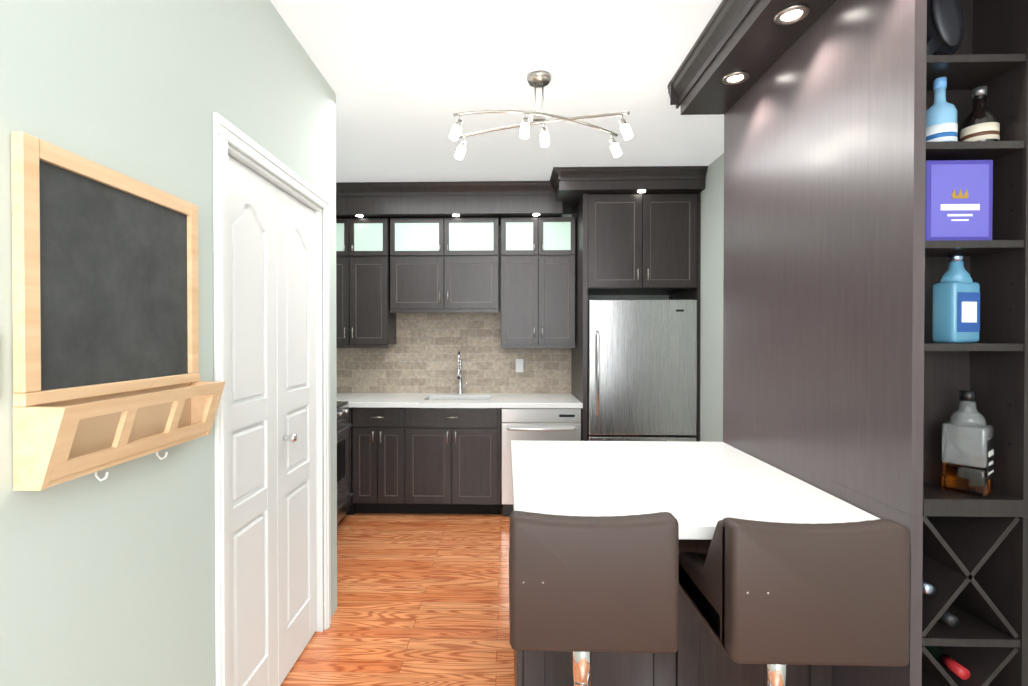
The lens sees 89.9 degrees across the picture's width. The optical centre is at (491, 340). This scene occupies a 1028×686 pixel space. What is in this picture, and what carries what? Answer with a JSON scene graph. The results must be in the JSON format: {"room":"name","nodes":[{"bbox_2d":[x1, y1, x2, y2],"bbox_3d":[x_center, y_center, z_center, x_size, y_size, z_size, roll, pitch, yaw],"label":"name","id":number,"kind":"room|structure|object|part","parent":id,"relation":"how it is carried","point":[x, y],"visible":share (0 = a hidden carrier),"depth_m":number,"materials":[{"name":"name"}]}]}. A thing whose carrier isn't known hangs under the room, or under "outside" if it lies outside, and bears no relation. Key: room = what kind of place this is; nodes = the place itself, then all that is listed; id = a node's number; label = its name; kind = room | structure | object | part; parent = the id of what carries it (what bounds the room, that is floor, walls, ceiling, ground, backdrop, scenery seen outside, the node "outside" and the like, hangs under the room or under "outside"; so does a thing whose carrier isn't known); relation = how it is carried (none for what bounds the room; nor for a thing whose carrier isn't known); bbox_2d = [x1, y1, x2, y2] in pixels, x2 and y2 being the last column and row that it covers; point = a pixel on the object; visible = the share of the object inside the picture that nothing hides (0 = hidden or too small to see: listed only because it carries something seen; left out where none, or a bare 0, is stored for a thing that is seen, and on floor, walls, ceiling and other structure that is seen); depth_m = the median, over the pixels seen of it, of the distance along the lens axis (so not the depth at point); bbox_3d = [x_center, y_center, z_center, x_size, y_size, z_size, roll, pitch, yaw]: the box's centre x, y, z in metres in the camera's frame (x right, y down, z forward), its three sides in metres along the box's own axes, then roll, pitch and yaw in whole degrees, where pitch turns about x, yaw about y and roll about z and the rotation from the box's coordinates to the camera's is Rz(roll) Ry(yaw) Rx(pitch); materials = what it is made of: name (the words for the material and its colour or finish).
{"room":"kitchen","nodes":[
{"label":"kitchen","id":0,"kind":"room"},
{"bbox_2d":[0,0,336,685],"bbox_3d":[-0.923,0.080,0.431,0.120,2.660,4.460,0,1,2],"label":"wall","id":1,"kind":"structure","parent":0,"point":[109,580],"depth_m":1.23,"materials":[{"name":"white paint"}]},
{"bbox_2d":[11,131,224,490],"bbox_3d":[-0.793,-0.039,1.167,0.096,0.667,0.522,0,1,2],"label":"chalkboard","id":2,"kind":"object","parent":1,"relation":"attached to","point":[105,297],"visible":0.98,"depth_m":1.07,"materials":[{"name":"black wood"}]},
{"bbox_2d":[213,112,330,685],"bbox_3d":[-0.844,0.354,2.032,0.092,2.082,0.984,0,1,2],"label":"door frame","id":3,"kind":"structure","parent":1,"relation":"attached to","point":[225,132],"depth_m":1.60,"materials":[{"name":"white wood"}]},
{"bbox_2d":[228,155,316,685],"bbox_3d":[-0.837,0.387,2.032,0.084,1.992,0.832,0,1,2],"label":"bifold door","id":4,"kind":"structure","parent":1,"relation":"in","point":[272,384],"depth_m":1.97,"materials":[{"name":"white wood"}]},
{"bbox_3d":[-0.819,0.394,2.092,0.052,0.038,0.038,0,1,2],"label":"bifold door knob","id":5,"kind":"part","parent":4,"relation":"part of","materials":[{"name":"silver metal"}]},
{"bbox_2d":[280,493,514,685],"bbox_3d":[-0.100,1.425,1.492,3.800,0.050,6.600,0,1,2],"label":"floor","id":6,"kind":"structure","parent":0,"point":[422,599],"depth_m":2.68,"materials":[{"name":"brown wood"}]},
{"bbox_2d":[337,401,352,524],"bbox_3d":[-1.365,0.925,3.607,0.614,0.911,0.760,0,1,2],"label":"range oven","id":7,"kind":"object","parent":6,"relation":"on","point":[344,494],"visible":0.12,"depth_m":3.81,"materials":[{"name":"grey metal"}]},
{"bbox_2d":[336,166,707,514],"bbox_3d":[-0.046,0.046,4.223,3.273,2.657,0.828,0,1,2],"label":"kitchen cabinets","id":8,"kind":"object","parent":6,"relation":"on","point":[443,356],"visible":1,"depth_m":4.25,"materials":[{"name":"black wood"}]},
{"bbox_2d":[337,393,582,407],"bbox_3d":[-0.487,0.494,4.308,2.387,0.040,0.687,0,1,2],"label":"countertop","id":9,"kind":"structure","parent":8,"relation":"on","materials":[{"name":"white stone"}]},
{"bbox_2d":[457,350,466,394],"bbox_3d":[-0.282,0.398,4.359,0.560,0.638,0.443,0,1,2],"label":"faucet","id":10,"kind":"object","parent":8,"relation":"in","point":[459,370],"depth_m":4.53,"materials":[{"name":"silver metal"}]},
{"bbox_2d":[502,408,580,515],"bbox_3d":[0.390,0.947,4.238,0.614,0.855,0.634,0,1,2],"label":"dishwasher","id":11,"kind":"object","parent":6,"relation":"on","point":[541,424],"visible":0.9,"depth_m":3.97,"materials":[{"name":"grey metal"}]},
{"bbox_2d":[509,510,678,685],"bbox_3d":[0.248,0.909,1.412,0.410,0.982,0.410,0,1,2],"label":"bar stool","id":12,"kind":"object","parent":6,"relation":"on","point":[582,588],"visible":1,"depth_m":1.21,"materials":[{"name":"brown leather"}]},
{"bbox_2d":[587,300,696,441],"bbox_3d":[1.156,0.530,4.198,0.813,1.690,0.705,0,1,2],"label":"fridge","id":13,"kind":"object","parent":6,"relation":"on","point":[641,370],"visible":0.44,"depth_m":3.90,"materials":[{"name":"grey metal"}]},
{"bbox_2d":[511,441,879,685],"bbox_3d":[0.594,0.946,1.961,1.032,0.900,1.125,0,1,2],"label":"kitchen island","id":14,"kind":"object","parent":6,"relation":"on","point":[698,491],"visible":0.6,"depth_m":1.68,"materials":[{"name":"white stone"}]},
{"bbox_2d":[678,517,909,685],"bbox_3d":[0.753,0.909,1.364,0.410,0.982,0.410,0,1,2],"label":"bar stool","id":15,"kind":"object","parent":6,"relation":"on","point":[776,598],"visible":0.98,"depth_m":1.16,"materials":[{"name":"brown leather"}]},
{"bbox_2d":[833,0,1027,685],"bbox_3d":[1.255,0.156,1.496,0.307,2.488,0.322,0,1,2],"label":"shelf unit","id":16,"kind":"object","parent":6,"relation":"on","point":[968,557],"visible":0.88,"depth_m":1.38,"materials":[{"name":"brown wood"}]},
{"bbox_2d":[922,580,935,595],"bbox_3d":[1.168,0.661,1.507,0.070,0.070,0.286,0,1,2],"label":"wine bottle","id":17,"kind":"object","parent":16,"relation":"in","point":[928,589],"visible":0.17,"depth_m":1.36,"materials":[{"name":"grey glass"}]},
{"bbox_2d":[926,77,957,141],"bbox_3d":[1.221,-0.616,1.401,0.074,0.192,0.074,0,1,2],"label":"bottle","id":18,"kind":"object","parent":16,"relation":"on","point":[941,120],"visible":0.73,"depth_m":1.38,"materials":[{"name":"blue glass"}]},
{"bbox_2d":[926,0,964,54],"bbox_3d":[1.251,-0.885,1.413,0.183,0.281,0.092,0,1,2],"label":"plate","id":19,"kind":"object","parent":16,"relation":"on","point":[945,26],"visible":0.48,"depth_m":1.38,"materials":[{"name":"black ceramic"}]},
{"bbox_2d":[925,646,969,679],"bbox_3d":[1.259,0.883,1.507,0.070,0.070,0.286,0,1,2],"label":"wine bottle","id":20,"kind":"object","parent":16,"relation":"in","point":[937,653],"visible":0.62,"depth_m":1.40,"materials":[{"name":"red glass"}]},
{"bbox_2d":[940,611,958,626],"bbox_3d":[1.229,0.743,1.506,0.070,0.070,0.286,0,1,2],"label":"wine bottle","id":21,"kind":"object","parent":16,"relation":"in","point":[949,619],"visible":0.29,"depth_m":1.36,"materials":[{"name":"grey glass"}]},
{"bbox_2d":[932,253,979,342],"bbox_3d":[1.261,-0.116,1.395,0.096,0.243,0.078,0,1,2],"label":"bottle","id":22,"kind":"object","parent":16,"relation":"on","point":[956,304],"visible":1,"depth_m":1.37,"materials":[{"name":"blue glass"}]},
{"bbox_2d":[925,160,992,240],"bbox_3d":[1.237,-0.371,1.407,0.173,0.215,0.102,0,1,2],"label":"gift box","id":23,"kind":"object","parent":16,"relation":"on","point":[958,199],"visible":0.81,"depth_m":1.36,"materials":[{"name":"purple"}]},
{"bbox_2d":[941,390,993,496],"bbox_3d":[1.305,0.274,1.409,0.094,0.275,0.094,0,1,-36],"label":"bottle","id":24,"kind":"object","parent":16,"relation":"on","point":[967,466],"visible":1,"depth_m":1.38,"materials":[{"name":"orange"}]},
{"bbox_2d":[960,86,999,140],"bbox_3d":[1.334,-0.606,1.406,0.080,0.170,0.080,0,1,2],"label":"bottle","id":25,"kind":"object","parent":16,"relation":"on","point":[980,122],"visible":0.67,"depth_m":1.39,"materials":[{"name":"brown glass"}]},
{"bbox_2d":[270,0,723,182],"bbox_3d":[-0.100,-1.285,1.467,3.800,0.050,6.600,0,1,2],"label":"ceiling","id":26,"kind":"structure","parent":0,"point":[406,79],"depth_m":2.52,"materials":[{"name":"white paint"}]},
{"bbox_2d":[449,71,632,159],"bbox_3d":[0.227,-1.092,2.457,0.834,0.352,0.310,0,1,2],"label":"ceiling light fixture","id":27,"kind":"object","parent":26,"relation":"attached to","point":[538,79],"visible":1,"depth_m":2.45,"materials":[{"name":"silver metal"}]},
{"bbox_2d":[668,0,835,114],"bbox_3d":[1.327,-1.176,1.683,0.956,0.168,1.708,0,1,2],"label":"soffit beam","id":28,"kind":"structure","parent":26,"relation":"attached to","point":[753,40],"depth_m":2.01,"materials":[{"name":"brown wood"}]},
{"bbox_2d":[722,71,748,84],"bbox_3d":[1.006,-1.090,2.122,0.104,0.010,0.108,0,1,2],"label":"spotlight","id":29,"kind":"object","parent":28,"relation":"attached to","point":[737,77],"depth_m":2.13,"materials":[{"name":"silver metal"}]},
{"bbox_2d":[774,4,809,24],"bbox_3d":[0.996,-1.086,1.704,0.106,0.010,0.107,0,1,2],"label":"spotlight","id":30,"kind":"object","parent":28,"relation":"attached to","point":[793,14],"depth_m":1.71,"materials":[{"name":"silver metal"}]},
{"bbox_2d":[499,214,668,492],"bbox_3d":[0.108,0.040,4.694,3.560,2.660,0.120,0,1,2],"label":"wall","id":31,"kind":"structure","parent":0,"point":[628,297],"depth_m":4.61,"materials":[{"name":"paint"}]},
{"bbox_2d":[336,304,571,392],"bbox_3d":[-0.463,0.071,4.639,2.417,0.800,0.019,0,1,2],"label":"backsplash","id":32,"kind":"structure","parent":31,"relation":"attached to","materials":[{"name":"tile"}]},
{"bbox_2d":[700,153,723,441],"bbox_3d":[1.717,0.051,3.541,0.280,2.660,2.100,0,1,2],"label":"wall","id":33,"kind":"structure","parent":0,"point":[711,302],"depth_m":3.68,"materials":[{"name":"white paint"}]},
{"bbox_2d":[723,0,868,495],"bbox_3d":[1.269,0.150,2.005,0.308,2.490,0.996,0,1,2],"label":"wall panel","id":34,"kind":"object","parent":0,"point":[795,252],"visible":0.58,"depth_m":1.83,"materials":[{"name":"brown wood"}]}
]}

